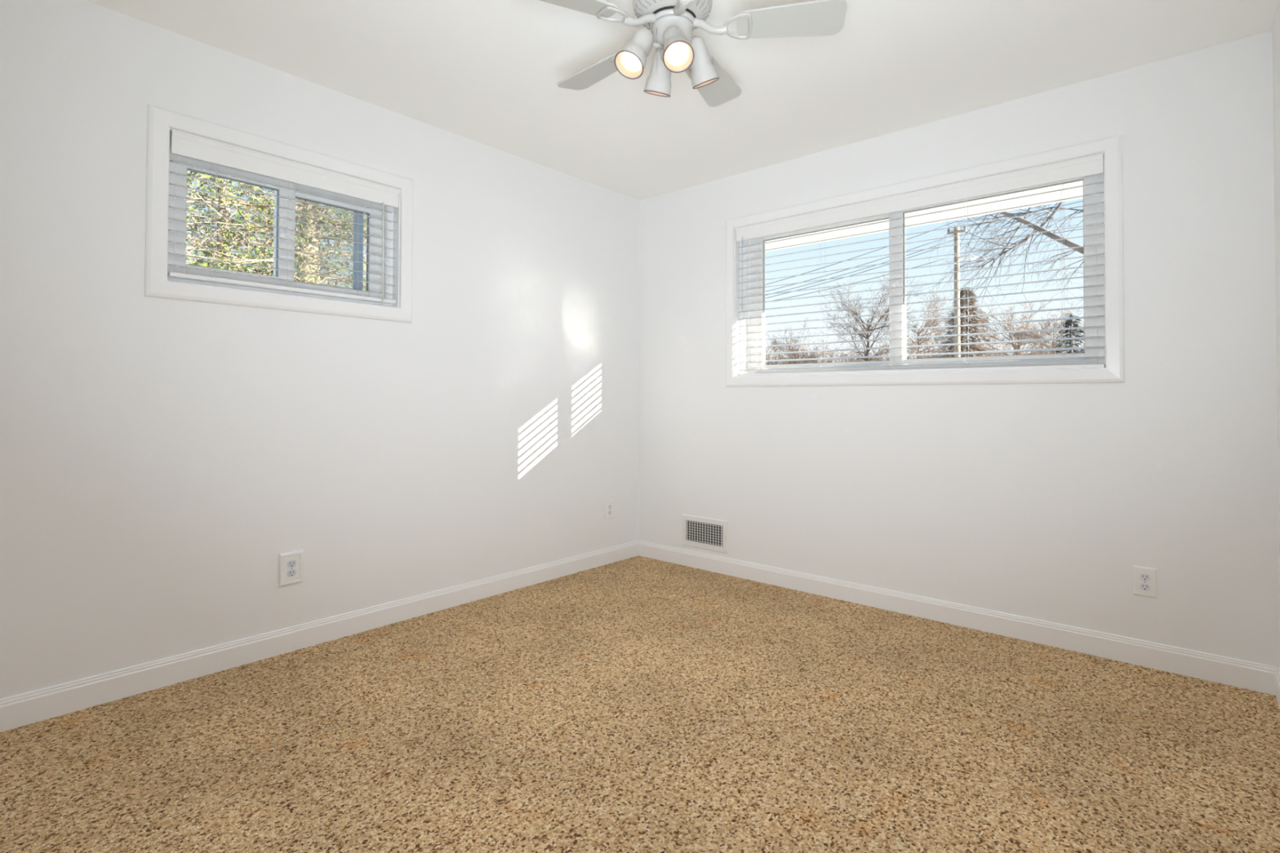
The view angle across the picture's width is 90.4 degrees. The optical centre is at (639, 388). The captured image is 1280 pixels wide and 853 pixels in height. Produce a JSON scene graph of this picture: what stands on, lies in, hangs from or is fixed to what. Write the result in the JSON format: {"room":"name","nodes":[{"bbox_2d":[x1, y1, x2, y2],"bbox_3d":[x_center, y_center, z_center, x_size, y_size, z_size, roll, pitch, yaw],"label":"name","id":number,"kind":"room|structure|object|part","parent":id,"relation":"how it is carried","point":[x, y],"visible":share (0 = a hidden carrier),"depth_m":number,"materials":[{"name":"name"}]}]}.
{"room":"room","nodes":[
{"label":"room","id":0,"kind":"room"},
{"bbox_2d":[0,0,639,698],"bbox_3d":[-1.248,-0.106,3.077,0.160,2.640,3.910,-1,-1,41],"label":"wall","id":1,"kind":"structure","parent":0,"point":[160,458],"depth_m":2.60,"materials":[{"name":"white paint"}]},
{"bbox_2d":[144,104,413,323],"bbox_3d":[-1.514,-0.679,2.764,0.179,0.705,1.049,-1,-1,41],"label":"window","id":2,"kind":"structure","parent":1,"relation":"in","point":[160,122],"depth_m":2.68,"materials":[{"name":"white"}]},
{"bbox_3d":[-1.656,-0.682,2.613,0.040,0.503,0.433,-1,-1,41],"label":"sash","id":3,"kind":"part","parent":2,"relation":"part of","materials":[{"name":"white plastic"}]},
{"bbox_3d":[-1.539,-0.679,2.786,0.094,0.575,0.919,-1,-1,41],"label":"frame","id":4,"kind":"part","parent":2,"relation":"part of","materials":[{"name":"white plastic"}]},
{"bbox_2d":[167,129,399,304],"bbox_3d":[-1.476,-0.682,2.732,0.073,0.559,0.901,-1,-1,41],"label":"window blind","id":5,"kind":"object","parent":2,"relation":"attached to","point":[181,144],"visible":0.96,"depth_m":2.66,"materials":[{"name":"white plastic"}]},
{"bbox_3d":[-1.683,-0.678,2.510,0.055,0.518,0.007,-1,-1,41],"label":"ladder cord","id":6,"kind":"part","parent":5,"relation":"part of","materials":[{"name":"white fabric"}]},
{"bbox_3d":[-1.485,-0.423,2.733,0.051,0.016,0.892,-1,-1,41],"label":"rail","id":7,"kind":"part","parent":5,"relation":"part of","materials":[{"name":"white plastic"}]},
{"bbox_3d":[-1.495,-0.673,2.724,0.055,0.518,0.007,-1,-1,41],"label":"ladder cord","id":8,"kind":"part","parent":5,"relation":"part of","materials":[{"name":"white fabric"}]},
{"bbox_3d":[-1.295,-0.669,2.954,0.055,0.518,0.007,-1,-1,41],"label":"ladder cord","id":9,"kind":"part","parent":5,"relation":"part of","materials":[{"name":"white fabric"}]},
{"bbox_3d":[-1.432,-0.676,2.942,0.040,0.503,0.471,-1,-1,41],"label":"sash","id":10,"kind":"part","parent":2,"relation":"part of","materials":[{"name":"white plastic"}]},
{"bbox_3d":[-1.469,-0.679,2.945,0.010,0.480,0.373,-1,-1,41],"label":"screen frame","id":11,"kind":"part","parent":2,"relation":"part of","materials":[{"name":"grey metal"}]},
{"bbox_2d":[279,550,302,586],"bbox_3d":[-1.471,0.758,2.682,0.012,0.134,0.092,-1,-1,41],"label":"wall outlet","id":12,"kind":"object","parent":1,"relation":"attached to","point":[291,564],"visible":1,"depth_m":2.68,"materials":[{"name":"white plastic"}]},
{"bbox_2d":[287,568,296,577],"bbox_3d":[-1.468,0.778,2.679,0.003,0.028,0.034,-1,-1,41],"label":"receptacle","id":13,"kind":"object","parent":12,"relation":"attached to","point":[291,572],"depth_m":2.68,"materials":[{"name":"white plastic"}]},
{"bbox_2d":[287,560,296,567],"bbox_3d":[-1.468,0.739,2.680,0.003,0.028,0.034,-1,-1,41],"label":"receptacle","id":14,"kind":"object","parent":12,"relation":"attached to","point":[291,563],"depth_m":2.68,"materials":[{"name":"white plastic"}]},
{"bbox_2d":[0,540,639,732],"bbox_3d":[-1.240,1.061,2.940,0.013,0.100,3.750,-1,-1,41],"label":"baseboard","id":15,"kind":"structure","parent":1,"relation":"attached to","point":[41,704],"depth_m":2.58,"materials":[{"name":"white paint"}]},
{"bbox_2d":[604,499,613,519],"bbox_3d":[-0.198,0.789,4.140,0.010,0.119,0.076,-1,-1,41],"label":"wall outlet","id":16,"kind":"object","parent":1,"relation":"attached to","point":[609,504],"visible":1,"depth_m":4.13,"materials":[{"name":"white plastic"}]},
{"bbox_2d":[0,555,1279,852],"bbox_3d":[-0.076,1.159,1.920,3.107,0.120,3.750,-1,-1,41],"label":"floor","id":17,"kind":"structure","parent":0,"point":[637,704],"depth_m":1.96,"materials":[{"name":"beige carpet"}]},
{"bbox_2d":[85,0,1278,200],"bbox_3d":[-0.065,-1.400,1.963,3.107,0.120,3.750,-1,-1,41],"label":"ceiling","id":18,"kind":"structure","parent":0,"point":[489,73],"depth_m":2.59,"materials":[{"name":"white paint"}]},
{"bbox_2d":[539,0,847,106],"bbox_3d":[0.087,-1.131,2.060,1.006,0.414,1.034,-1,-1,41],"label":"ceiling fan","id":19,"kind":"object","parent":18,"relation":"hanging from","point":[671,23],"visible":1,"depth_m":1.98,"materials":[{"name":"white metal"}]},
{"bbox_3d":[-0.224,-1.148,1.867,0.327,0.037,0.135,1,-1,-27],"label":"blade","id":20,"kind":"part","parent":19,"relation":"part of","materials":[{"name":"grey wood"}]},
{"bbox_3d":[-0.152,-1.141,2.300,0.330,0.037,0.138,-1,-1,41],"label":"blade","id":21,"kind":"part","parent":19,"relation":"part of","materials":[{"name":"grey wood"}]},
{"bbox_3d":[-0.025,-0.976,1.879,0.067,0.058,0.062,-1,-1,41],"label":"bulb","id":22,"kind":"part","parent":19,"relation":"part of","materials":[{"name":"white glass"}]},
{"bbox_3d":[-0.015,-1.004,1.891,0.091,0.153,0.131,-1,-1,41],"label":"lamp shade","id":23,"kind":"part","parent":19,"relation":"part of","materials":[{"name":"white metal"}]},
{"bbox_3d":[0.053,-1.058,1.968,0.019,0.036,0.098,-1,-1,38],"label":"swivel arm","id":24,"kind":"part","parent":19,"relation":"part of","materials":[{"name":"white metal"}]},
{"bbox_3d":[0.068,-1.043,2.110,0.116,0.153,0.093,-1,-1,41],"label":"lamp shade","id":25,"kind":"part","parent":19,"relation":"part of","materials":[{"name":"grey ceramic"}]},
{"bbox_3d":[0.110,-0.988,1.862,0.063,0.059,0.064,-1,-1,41],"label":"bulb","id":26,"kind":"part","parent":19,"relation":"part of","materials":[{"name":"white glass"}]},
{"bbox_3d":[0.112,-1.013,1.882,0.090,0.151,0.136,0,-1,0],"label":"lamp shade","id":27,"kind":"part","parent":19,"relation":"part of","materials":[{"name":"grey ceramic"}]},
{"bbox_3d":[0.203,-1.060,2.075,0.091,0.154,0.124,-1,-1,41],"label":"lamp shade","id":28,"kind":"part","parent":19,"relation":"part of","materials":[{"name":"grey ceramic"}]},
{"bbox_3d":[0.271,-1.138,2.363,0.136,0.037,0.327,0,-1,27],"label":"blade","id":29,"kind":"part","parent":19,"relation":"part of","materials":[{"name":"grey wood"}]},
{"bbox_3d":[0.468,-1.144,1.977,0.327,0.037,0.136,0,-1,9],"label":"blade","id":30,"kind":"part","parent":19,"relation":"part of","materials":[{"name":"grey wood"}]},
{"bbox_2d":[638,31,1279,667],"bbox_3d":[1.273,-0.091,3.364,3.257,2.640,0.160,-1,-1,41],"label":"wall","id":31,"kind":"structure","parent":0,"point":[1037,501],"depth_m":2.78,"materials":[{"name":"white paint"}]},
{"bbox_2d":[682,514,728,553],"bbox_3d":[0.403,0.910,3.991,0.348,0.198,0.013,-1,-1,41],"label":"air vent","id":32,"kind":"object","parent":31,"relation":"in","point":[705,533],"visible":1,"depth_m":3.98,"materials":[{"name":"white metal"}]},
{"bbox_3d":[0.404,0.852,3.995,0.282,0.005,0.002,-1,-1,41],"label":"damper blade","id":33,"kind":"part","parent":32,"relation":"part of","materials":[{"name":"grey metal"}]},
{"bbox_3d":[0.404,0.868,3.994,0.282,0.005,0.002,-1,-1,41],"label":"damper blade","id":34,"kind":"part","parent":32,"relation":"part of","materials":[{"name":"grey metal"}]},
{"bbox_3d":[0.404,0.884,3.994,0.282,0.005,0.002,-1,-1,41],"label":"damper blade","id":35,"kind":"part","parent":32,"relation":"part of","materials":[{"name":"grey metal"}]},
{"bbox_3d":[0.404,0.900,3.994,0.282,0.005,0.002,-1,-1,41],"label":"damper blade","id":36,"kind":"part","parent":32,"relation":"part of","materials":[{"name":"grey metal"}]},
{"bbox_3d":[0.404,0.916,3.994,0.282,0.005,0.002,-1,-1,41],"label":"damper blade","id":37,"kind":"part","parent":32,"relation":"part of","materials":[{"name":"grey metal"}]},
{"bbox_3d":[0.404,0.933,3.993,0.282,0.005,0.002,-1,-1,41],"label":"damper blade","id":38,"kind":"part","parent":32,"relation":"part of","materials":[{"name":"grey metal"}]},
{"bbox_3d":[0.404,0.949,3.993,0.282,0.005,0.002,-1,-1,41],"label":"damper blade","id":39,"kind":"part","parent":32,"relation":"part of","materials":[{"name":"grey metal"}]},
{"bbox_3d":[0.404,0.965,3.993,0.282,0.005,0.002,-1,-1,41],"label":"damper blade","id":40,"kind":"part","parent":32,"relation":"part of","materials":[{"name":"grey metal"}]},
{"bbox_2d":[764,180,1083,252],"bbox_3d":[1.872,-1.209,3.650,8.200,0.191,1.025,-1,-1,41],"label":"roof eave","id":41,"kind":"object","parent":31,"relation":"attached to","point":[1075,192],"depth_m":4.00,"materials":[{"name":"white"}]},
{"bbox_2d":[725,134,1124,386],"bbox_3d":[1.309,-0.530,3.321,1.953,1.030,0.169,-1,-1,41],"label":"window","id":42,"kind":"structure","parent":31,"relation":"in","point":[1112,177],"depth_m":3.08,"materials":[{"name":"white"}]},
{"bbox_3d":[1.038,-0.526,3.638,0.935,0.838,0.040,-1,-1,41],"label":"sash","id":43,"kind":"part","parent":42,"relation":"part of","materials":[{"name":"white plastic"}]},
{"bbox_2d":[735,153,1105,376],"bbox_3d":[1.283,-0.529,3.287,1.815,0.905,0.072,-1,-1,41],"label":"window blind","id":44,"kind":"object","parent":42,"relation":"attached to","point":[1092,165],"visible":0.94,"depth_m":3.11,"materials":[{"name":"white plastic"}]},
{"bbox_3d":[1.014,-0.512,3.532,0.007,0.873,0.055,-1,-1,41],"label":"ladder cord","id":45,"kind":"part","parent":44,"relation":"part of","materials":[{"name":"white fabric"}]},
{"bbox_3d":[1.301,-0.515,3.282,0.007,0.873,0.055,-1,-1,41],"label":"ladder cord","id":46,"kind":"part","parent":44,"relation":"part of","materials":[{"name":"white fabric"}]},
{"bbox_3d":[1.288,-0.087,3.284,1.806,0.016,0.051,-1,-1,41],"label":"rail","id":47,"kind":"part","parent":44,"relation":"part of","materials":[{"name":"white plastic"}]},
{"bbox_3d":[1.564,-0.518,3.051,0.007,0.873,0.055,-1,-1,41],"label":"ladder cord","id":48,"kind":"part","parent":44,"relation":"part of","materials":[{"name":"white fabric"}]},
{"bbox_3d":[1.858,-0.521,2.795,0.007,0.873,0.055,-1,-1,41],"label":"ladder cord","id":49,"kind":"part","parent":44,"relation":"part of","materials":[{"name":"white fabric"}]},
{"bbox_3d":[1.647,-0.533,3.043,0.886,0.838,0.040,-1,-1,41],"label":"sash","id":50,"kind":"part","parent":42,"relation":"part of","materials":[{"name":"white plastic"}]},
{"bbox_2d":[638,540,1279,695],"bbox_3d":[1.159,1.078,3.324,3.094,0.100,0.013,-1,-1,41],"label":"baseboard","id":51,"kind":"structure","parent":31,"relation":"attached to","point":[1248,675],"depth_m":2.88,"materials":[{"name":"white paint"}]},
{"bbox_2d":[1133,565,1157,598],"bbox_3d":[2.038,0.781,2.566,0.075,0.118,0.010,-1,-1,41],"label":"wall outlet","id":52,"kind":"object","parent":31,"relation":"attached to","point":[1144,579],"visible":1,"depth_m":2.56,"materials":[{"name":"white plastic"}]},
{"bbox_2d":[1139,582,1150,591],"bbox_3d":[2.036,0.800,2.563,0.034,0.028,0.003,-1,-1,41],"label":"receptacle","id":53,"kind":"object","parent":52,"relation":"attached to","point":[1143,586],"depth_m":2.56,"materials":[{"name":"white plastic"}]},
{"bbox_2d":[1139,573,1150,581],"bbox_3d":[2.037,0.761,2.564,0.034,0.028,0.003,-1,-1,41],"label":"receptacle","id":54,"kind":"object","parent":52,"relation":"attached to","point":[1143,576],"depth_m":2.56,"materials":[{"name":"white plastic"}]},
{"bbox_2d":[1271,0,1279,620],"bbox_3d":[1.156,-0.133,0.870,0.150,2.640,3.750,-1,-1,41],"label":"wall","id":55,"kind":"structure","parent":0,"point":[1276,28],"depth_m":2.27,"materials":[{"name":"white paint"}]},
{"bbox_2d":[1275,668,1279,709],"bbox_3d":[1.085,1.037,0.899,0.013,0.100,3.737,-1,-1,41],"label":"baseboard","id":56,"kind":"structure","parent":55,"relation":"attached to","point":[1277,674],"depth_m":2.25,"materials":[{"name":"white paint"}]},
{"label":"outside","id":57,"kind":"structure","parent":0,"visible":0},
{"bbox_3d":[-2.858,2.660,46.667,180.000,0.150,180.000,-1,-1,41],"label":"ground","id":58,"kind":"structure","parent":57,"visible":0},
{"bbox_2d":[186,170,366,289],"bbox_3d":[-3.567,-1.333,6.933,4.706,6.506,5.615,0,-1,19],"label":"evergreen tree","id":59,"kind":"object","parent":58,"relation":"on","point":[302,237],"visible":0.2,"depth_m":6.24,"materials":[{"name":"green plant"}]},
{"bbox_2d":[764,315,826,364],"bbox_3d":[8.849,-0.898,36.367,3.715,6.726,4.480,1,-1,-34],"label":"bare tree","id":60,"kind":"object","parent":58,"relation":"on","point":[774,343],"visible":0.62,"depth_m":36.41,"materials":[{"name":"brown plant"}]},
{"bbox_2d":[807,265,933,361],"bbox_3d":[10.929,-1.629,30.029,5.591,7.994,7.010,0,-1,24],"label":"bare tree","id":61,"kind":"object","parent":58,"relation":"on","point":[866,329],"visible":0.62,"depth_m":29.66,"materials":[{"name":"brown plant"}]},
{"bbox_2d":[764,326,1084,364],"bbox_3d":[15.347,-0.692,38.723,22.164,6.479,7.097,-1,-1,40],"label":"hedge","id":62,"kind":"object","parent":58,"relation":"on","point":[770,351],"visible":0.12,"depth_m":39.55,"materials":[{"name":"brown plant"}]},
{"bbox_2d":[874,290,977,359],"bbox_3d":[14.999,-1.485,34.211,4.851,7.879,5.196,0,-1,-9],"label":"bare tree","id":63,"kind":"object","parent":58,"relation":"on","point":[917,340],"visible":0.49,"depth_m":33.47,"materials":[{"name":"brown plant"}]},
{"bbox_2d":[946,226,986,357],"bbox_3d":[12.893,-2.087,24.995,1.392,8.748,0.360,-1,-1,41],"label":"utility pole","id":64,"kind":"object","parent":58,"relation":"on","point":[957,331],"visible":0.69,"depth_m":25.22,"materials":[{"name":"brown wood"}]},
{"bbox_2d":[764,234,953,292],"bbox_3d":[6.312,-4.488,25.430,12.216,3.245,0.026,0,-1,3],"label":"overhead wire","id":65,"kind":"object","parent":64,"relation":"attached to","point":[953,234],"visible":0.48,"depth_m":25.32,"materials":[{"name":"grey metal"}]},
{"bbox_2d":[764,222,954,284],"bbox_3d":[6.314,-4.803,25.435,12.220,3.615,0.026,0,-1,3],"label":"overhead wire","id":66,"kind":"object","parent":64,"relation":"attached to","point":[952,222],"visible":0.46,"depth_m":25.32,"materials":[{"name":"grey metal"}]},
{"bbox_2d":[764,239,955,295],"bbox_3d":[6.320,-4.332,25.420,12.283,3.188,0.026,0,-1,3],"label":"overhead wire","id":67,"kind":"object","parent":64,"relation":"attached to","point":[953,239],"visible":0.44,"depth_m":25.28,"materials":[{"name":"grey metal"}]},
{"bbox_2d":[764,241,955,298],"bbox_3d":[6.319,-4.213,25.418,12.283,3.191,0.026,0,-1,3],"label":"overhead wire","id":68,"kind":"object","parent":64,"relation":"attached to","point":[954,242],"visible":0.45,"depth_m":25.28,"materials":[{"name":"grey metal"}]},
{"bbox_2d":[775,255,955,300],"bbox_3d":[6.322,-3.988,25.411,12.313,2.578,0.026,0,-1,3],"label":"overhead wire","id":69,"kind":"object","parent":64,"relation":"attached to","point":[953,255],"visible":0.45,"depth_m":25.27,"materials":[{"name":"grey metal"}]},
{"bbox_3d":[12.977,-5.125,25.010,0.768,0.286,0.070,-1,-1,41],"label":"lamp arm","id":70,"kind":"part","parent":64,"relation":"part of","materials":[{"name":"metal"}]},
{"bbox_2d":[957,200,1082,222],"bbox_3d":[13.585,-6.273,21.773,0.018,0.731,7.105,1,-1,-19],"label":"overhead wire","id":71,"kind":"object","parent":64,"relation":"attached to","point":[1080,201],"visible":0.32,"depth_m":21.83,"materials":[{"name":"grey"}]},
{"bbox_2d":[977,228,1083,239],"bbox_3d":[13.639,-5.447,21.709,0.018,1.016,7.148,1,-1,-19],"label":"overhead wire","id":72,"kind":"object","parent":64,"relation":"attached to","point":[1080,228],"visible":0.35,"depth_m":21.40,"materials":[{"name":"grey"}]},
{"bbox_2d":[928,287,1009,358],"bbox_3d":[14.237,-1.049,27.800,3.713,6.777,3.644,-1,-1,41],"label":"conifer","id":73,"kind":"object","parent":58,"relation":"on","point":[975,321],"visible":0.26,"depth_m":27.69,"materials":[{"name":"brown plant"}]},
{"bbox_2d":[913,201,1084,346],"bbox_3d":[7.203,-1.202,10.677,4.912,6.464,2.464,0,-1,36],"label":"bare tree","id":74,"kind":"object","parent":58,"relation":"on","point":[1068,243],"visible":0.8,"depth_m":11.01,"materials":[{"name":"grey plant"}]},
{"bbox_2d":[960,294,1078,355],"bbox_3d":[17.540,-0.950,29.238,4.804,6.664,6.061,1,-1,-38],"label":"bare tree","id":75,"kind":"object","parent":58,"relation":"on","point":[1008,325],"visible":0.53,"depth_m":29.02,"materials":[{"name":"brown plant"}]},
{"bbox_2d":[1001,302,1084,354],"bbox_3d":[14.893,-0.507,23.294,3.631,5.557,3.019,1,-1,-41],"label":"bare tree","id":76,"kind":"object","parent":58,"relation":"on","point":[1048,323],"visible":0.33,"depth_m":23.17,"materials":[{"name":"brown plant"}]},
{"bbox_2d":[1047,313,1084,353],"bbox_3d":[14.325,-0.065,21.098,1.798,4.823,1.801,-1,-1,41],"label":"conifer","id":77,"kind":"object","parent":58,"relation":"on","point":[1068,322],"visible":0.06,"depth_m":21.09,"materials":[{"name":"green plant"}]}
]}

